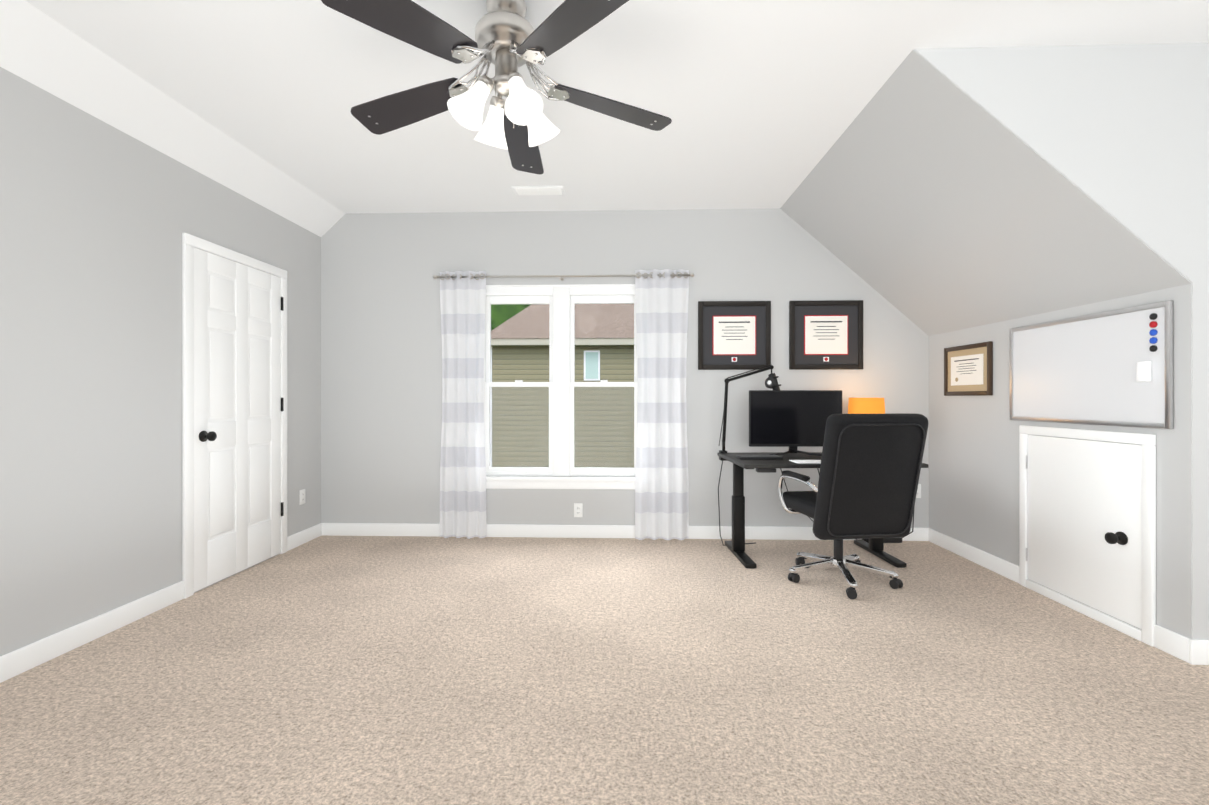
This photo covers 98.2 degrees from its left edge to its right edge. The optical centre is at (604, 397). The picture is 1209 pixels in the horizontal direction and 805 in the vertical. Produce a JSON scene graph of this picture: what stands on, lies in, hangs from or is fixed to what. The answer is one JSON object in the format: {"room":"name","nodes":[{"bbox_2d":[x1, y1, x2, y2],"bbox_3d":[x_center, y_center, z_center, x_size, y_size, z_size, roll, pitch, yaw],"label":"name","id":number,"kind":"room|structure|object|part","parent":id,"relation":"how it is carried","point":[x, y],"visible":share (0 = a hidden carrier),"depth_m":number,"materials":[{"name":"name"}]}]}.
{"room":"office","nodes":[
{"label":"office","id":0,"kind":"room"},
{"bbox_2d":[0,67,320,655],"bbox_3d":[-2.559,-0.192,0.983,0.150,2.685,7.100,0,0,2],"label":"wall","id":1,"kind":"structure","parent":0,"point":[98,217],"depth_m":2.52,"materials":[{"name":"grey paint"}]},
{"bbox_2d":[0,581,183,682],"bbox_3d":[-2.500,1.099,0.288,0.014,0.105,5.415,0,0,2],"label":"baseboard","id":2,"kind":"structure","parent":1,"relation":"attached to","point":[14,663],"depth_m":2.44,"materials":[{"name":"white wood"}]},
{"bbox_2d":[182,233,286,598],"bbox_3d":[-2.357,0.103,3.450,0.085,2.095,0.915,0,0,2],"label":"door","id":3,"kind":"structure","parent":1,"relation":"in","point":[234,417],"depth_m":3.36,"materials":[{"name":"white wood"}]},
{"bbox_2d":[300,489,304,504],"bbox_3d":[-2.373,0.780,4.119,0.008,0.114,0.070,0,0,2],"label":"electrical outlet","id":4,"kind":"object","parent":1,"relation":"attached to","point":[302,496],"visible":1,"depth_m":4.11,"materials":[{"name":"white plastic"}]},
{"bbox_2d":[287,523,323,550],"bbox_3d":[-2.371,1.098,4.134,0.014,0.105,0.450,0,0,2],"label":"baseboard","id":5,"kind":"structure","parent":1,"relation":"attached to","point":[295,540],"depth_m":4.14,"materials":[{"name":"white wood"}]},
{"bbox_2d":[0,0,344,236],"bbox_3d":[-2.379,-1.437,0.977,0.210,0.195,6.800,0,0,2],"label":"ceiling","id":6,"kind":"structure","parent":0,"point":[41,50],"depth_m":2.61,"materials":[{"name":"white paint"}]},
{"bbox_2d":[0,536,1208,804],"bbox_3d":[1.304,1.201,0.853,7.880,0.100,7.100,0,0,2],"label":"floor","id":7,"kind":"structure","parent":0,"point":[372,670],"depth_m":2.06,"materials":[{"name":"carpet"}]},
{"bbox_2d":[717,364,928,568],"bbox_3d":[1.696,0.448,3.799,1.637,1.404,0.834,0,0,-1],"label":"desk","id":8,"kind":"object","parent":7,"relation":"on","point":[792,420],"visible":0.71,"depth_m":3.90,"materials":[{"name":"black metal"}]},
{"bbox_3d":[1.114,0.117,4.011,0.442,0.741,0.230,0,0,-1],"label":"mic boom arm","id":9,"kind":"part","parent":8,"relation":"part of"},
{"bbox_2d":[749,390,841,455],"bbox_3d":[1.429,0.188,3.896,0.700,0.485,0.173,0,0,-1],"label":"monitor","id":10,"kind":"object","parent":8,"relation":"on","point":[792,419],"depth_m":3.90,"materials":[{"name":"black plastic"}]},
{"bbox_2d":[848,398,884,413],"bbox_3d":[1.988,0.215,3.977,0.260,0.430,0.260,0,0,-1],"label":"lamp","id":11,"kind":"object","parent":8,"relation":"on","point":[855,405],"depth_m":3.87,"materials":[{"name":"orange metal"}]},
{"bbox_2d":[778,413,928,599],"bbox_3d":[1.479,0.619,3.241,0.657,1.060,0.762,0,0,-7],"label":"office chair","id":12,"kind":"object","parent":7,"relation":"on","point":[869,474],"visible":1,"depth_m":2.96,"materials":[{"name":"black leather"}]},
{"bbox_2d":[25,0,1208,213],"bbox_3d":[1.304,-1.584,0.852,7.880,0.100,7.100,0,0,2],"label":"ceiling","id":13,"kind":"structure","parent":0,"point":[761,104],"depth_m":2.52,"materials":[{"name":"white paint"}]},
{"bbox_2d":[321,0,671,173],"bbox_3d":[-0.390,-1.276,2.080,1.337,0.517,1.295,0,0,2],"label":"ceiling fan","id":14,"kind":"object","parent":13,"relation":"hanging from","point":[508,41],"visible":1,"depth_m":1.98,"materials":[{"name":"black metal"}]},
{"bbox_2d":[511,186,564,194],"bbox_3d":[-0.485,-1.527,3.874,0.380,0.016,0.150,0,0,2],"label":"ceiling vent","id":15,"kind":"object","parent":13,"relation":"in","point":[539,190],"visible":1,"depth_m":3.85,"materials":[{"name":"white metal"}]},
{"bbox_2d":[321,208,928,527],"bbox_3d":[0.846,-0.193,4.345,6.730,2.685,0.150,0,0,2],"label":"wall","id":16,"kind":"structure","parent":0,"point":[381,384],"depth_m":4.31,"materials":[{"name":"grey paint"}]},
{"bbox_2d":[483,284,637,488],"bbox_3d":[-0.357,-0.090,4.338,1.435,1.680,0.145,0,0,2],"label":"double-hung window","id":17,"kind":"structure","parent":16,"relation":"in","point":[561,301],"depth_m":4.33,"materials":[{"name":"white plastic"}]},
{"bbox_2d":[433,269,693,539],"bbox_3d":[-0.338,0.055,4.250,2.116,2.160,0.119,0,0,2],"label":"curtains","id":18,"kind":"object","parent":16,"relation":"attached to","point":[661,490],"visible":1,"depth_m":4.22,"materials":[{"name":"white fabric"}]},
{"bbox_2d":[574,503,582,516],"bbox_3d":[-0.216,0.925,4.301,0.070,0.114,0.008,0,0,2],"label":"electrical outlet","id":19,"kind":"object","parent":16,"relation":"attached to","point":[578,509],"visible":1,"depth_m":4.30,"materials":[{"name":"white plastic"}]},
{"bbox_2d":[324,523,927,540],"bbox_3d":[0.119,1.097,4.288,4.980,0.105,0.014,0,0,2],"label":"baseboard","id":20,"kind":"structure","parent":16,"relation":"attached to","point":[330,529],"depth_m":4.29,"materials":[{"name":"white wood"}]},
{"bbox_2d":[698,301,770,369],"bbox_3d":[1.053,-0.505,4.251,0.585,0.555,0.022,0,0,2],"label":"diploma","id":21,"kind":"object","parent":16,"relation":"attached to","point":[734,335],"visible":0.85,"depth_m":4.25,"materials":[{"name":"black wood"}]},
{"bbox_2d":[789,300,862,369],"bbox_3d":[1.788,-0.505,4.226,0.585,0.555,0.022,0,0,2],"label":"diploma","id":22,"kind":"object","parent":16,"relation":"attached to","point":[825,334],"visible":1,"depth_m":4.22,"materials":[{"name":"black wood"}]},
{"bbox_2d":[916,484,920,497],"bbox_3d":[2.508,0.750,4.209,0.070,0.114,0.008,0,0,2],"label":"electrical outlet","id":23,"kind":"object","parent":16,"relation":"attached to","point":[918,494],"visible":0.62,"depth_m":4.21,"materials":[{"name":"white plastic"}]},
{"bbox_2d":[928,528,1018,582],"bbox_3d":[2.584,1.098,3.709,0.014,0.105,0.965,0,0,2],"label":"baseboard","id":24,"kind":"structure","parent":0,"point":[1009,570],"depth_m":3.63,"materials":[{"name":"white wood"}]},
{"bbox_2d":[780,50,1191,639],"bbox_3d":[2.786,-0.192,3.309,2.784,2.685,2.091,0,0,2],"label":"wall","id":25,"kind":"structure","parent":0,"point":[938,208],"depth_m":2.92,"materials":[{"name":"grey paint"}]},
{"bbox_2d":[944,341,992,395],"bbox_3d":[2.580,-0.195,3.731,0.022,0.360,0.500,0,0,2],"label":"diploma","id":26,"kind":"object","parent":25,"relation":"attached to","point":[968,370],"visible":1,"depth_m":3.70,"materials":[{"name":"beige paper"}]},
{"bbox_2d":[1019,425,1155,646],"bbox_3d":[2.520,0.660,2.823,0.080,0.980,0.810,0,0,2],"label":"access door","id":27,"kind":"structure","parent":25,"relation":"attached to","point":[1087,521],"depth_m":2.73,"materials":[{"name":"white wood"}]},
{"bbox_2d":[1009,301,1172,428],"bbox_3d":[2.543,-0.147,2.827,0.035,0.575,0.970,0,0,2],"label":"whiteboard","id":28,"kind":"object","parent":25,"relation":"attached to","point":[1112,368],"visible":1,"depth_m":2.70,"materials":[{"name":"aluminium"},{"name":"glossy white enamelled steel"},{"name":"plastic"}]},
{"bbox_2d":[914,43,1208,639],"bbox_3d":[3.254,-0.192,2.303,3.780,2.685,0.120,0,0,2],"label":"wall","id":29,"kind":"structure","parent":0,"point":[1120,133],"depth_m":2.27,"materials":[{"name":"grey paint"}]},
{"bbox_2d":[1176,633,1208,664],"bbox_3d":[3.834,1.098,2.219,2.614,0.105,0.018,0,0,2],"label":"baseboard","id":30,"kind":"structure","parent":29,"relation":"attached to","point":[1194,652],"depth_m":2.26,"materials":[{"name":"white wood"}]},
{"label":"outside","id":31,"kind":"structure","parent":0,"visible":0},
{"bbox_2d":[490,304,633,467],"bbox_3d":[0.957,-4.549,32.381,80.000,19.791,55.000,0,0,2],"label":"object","id":32,"kind":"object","parent":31,"point":[504,360],"depth_m":11.75,"materials":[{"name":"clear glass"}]}
]}

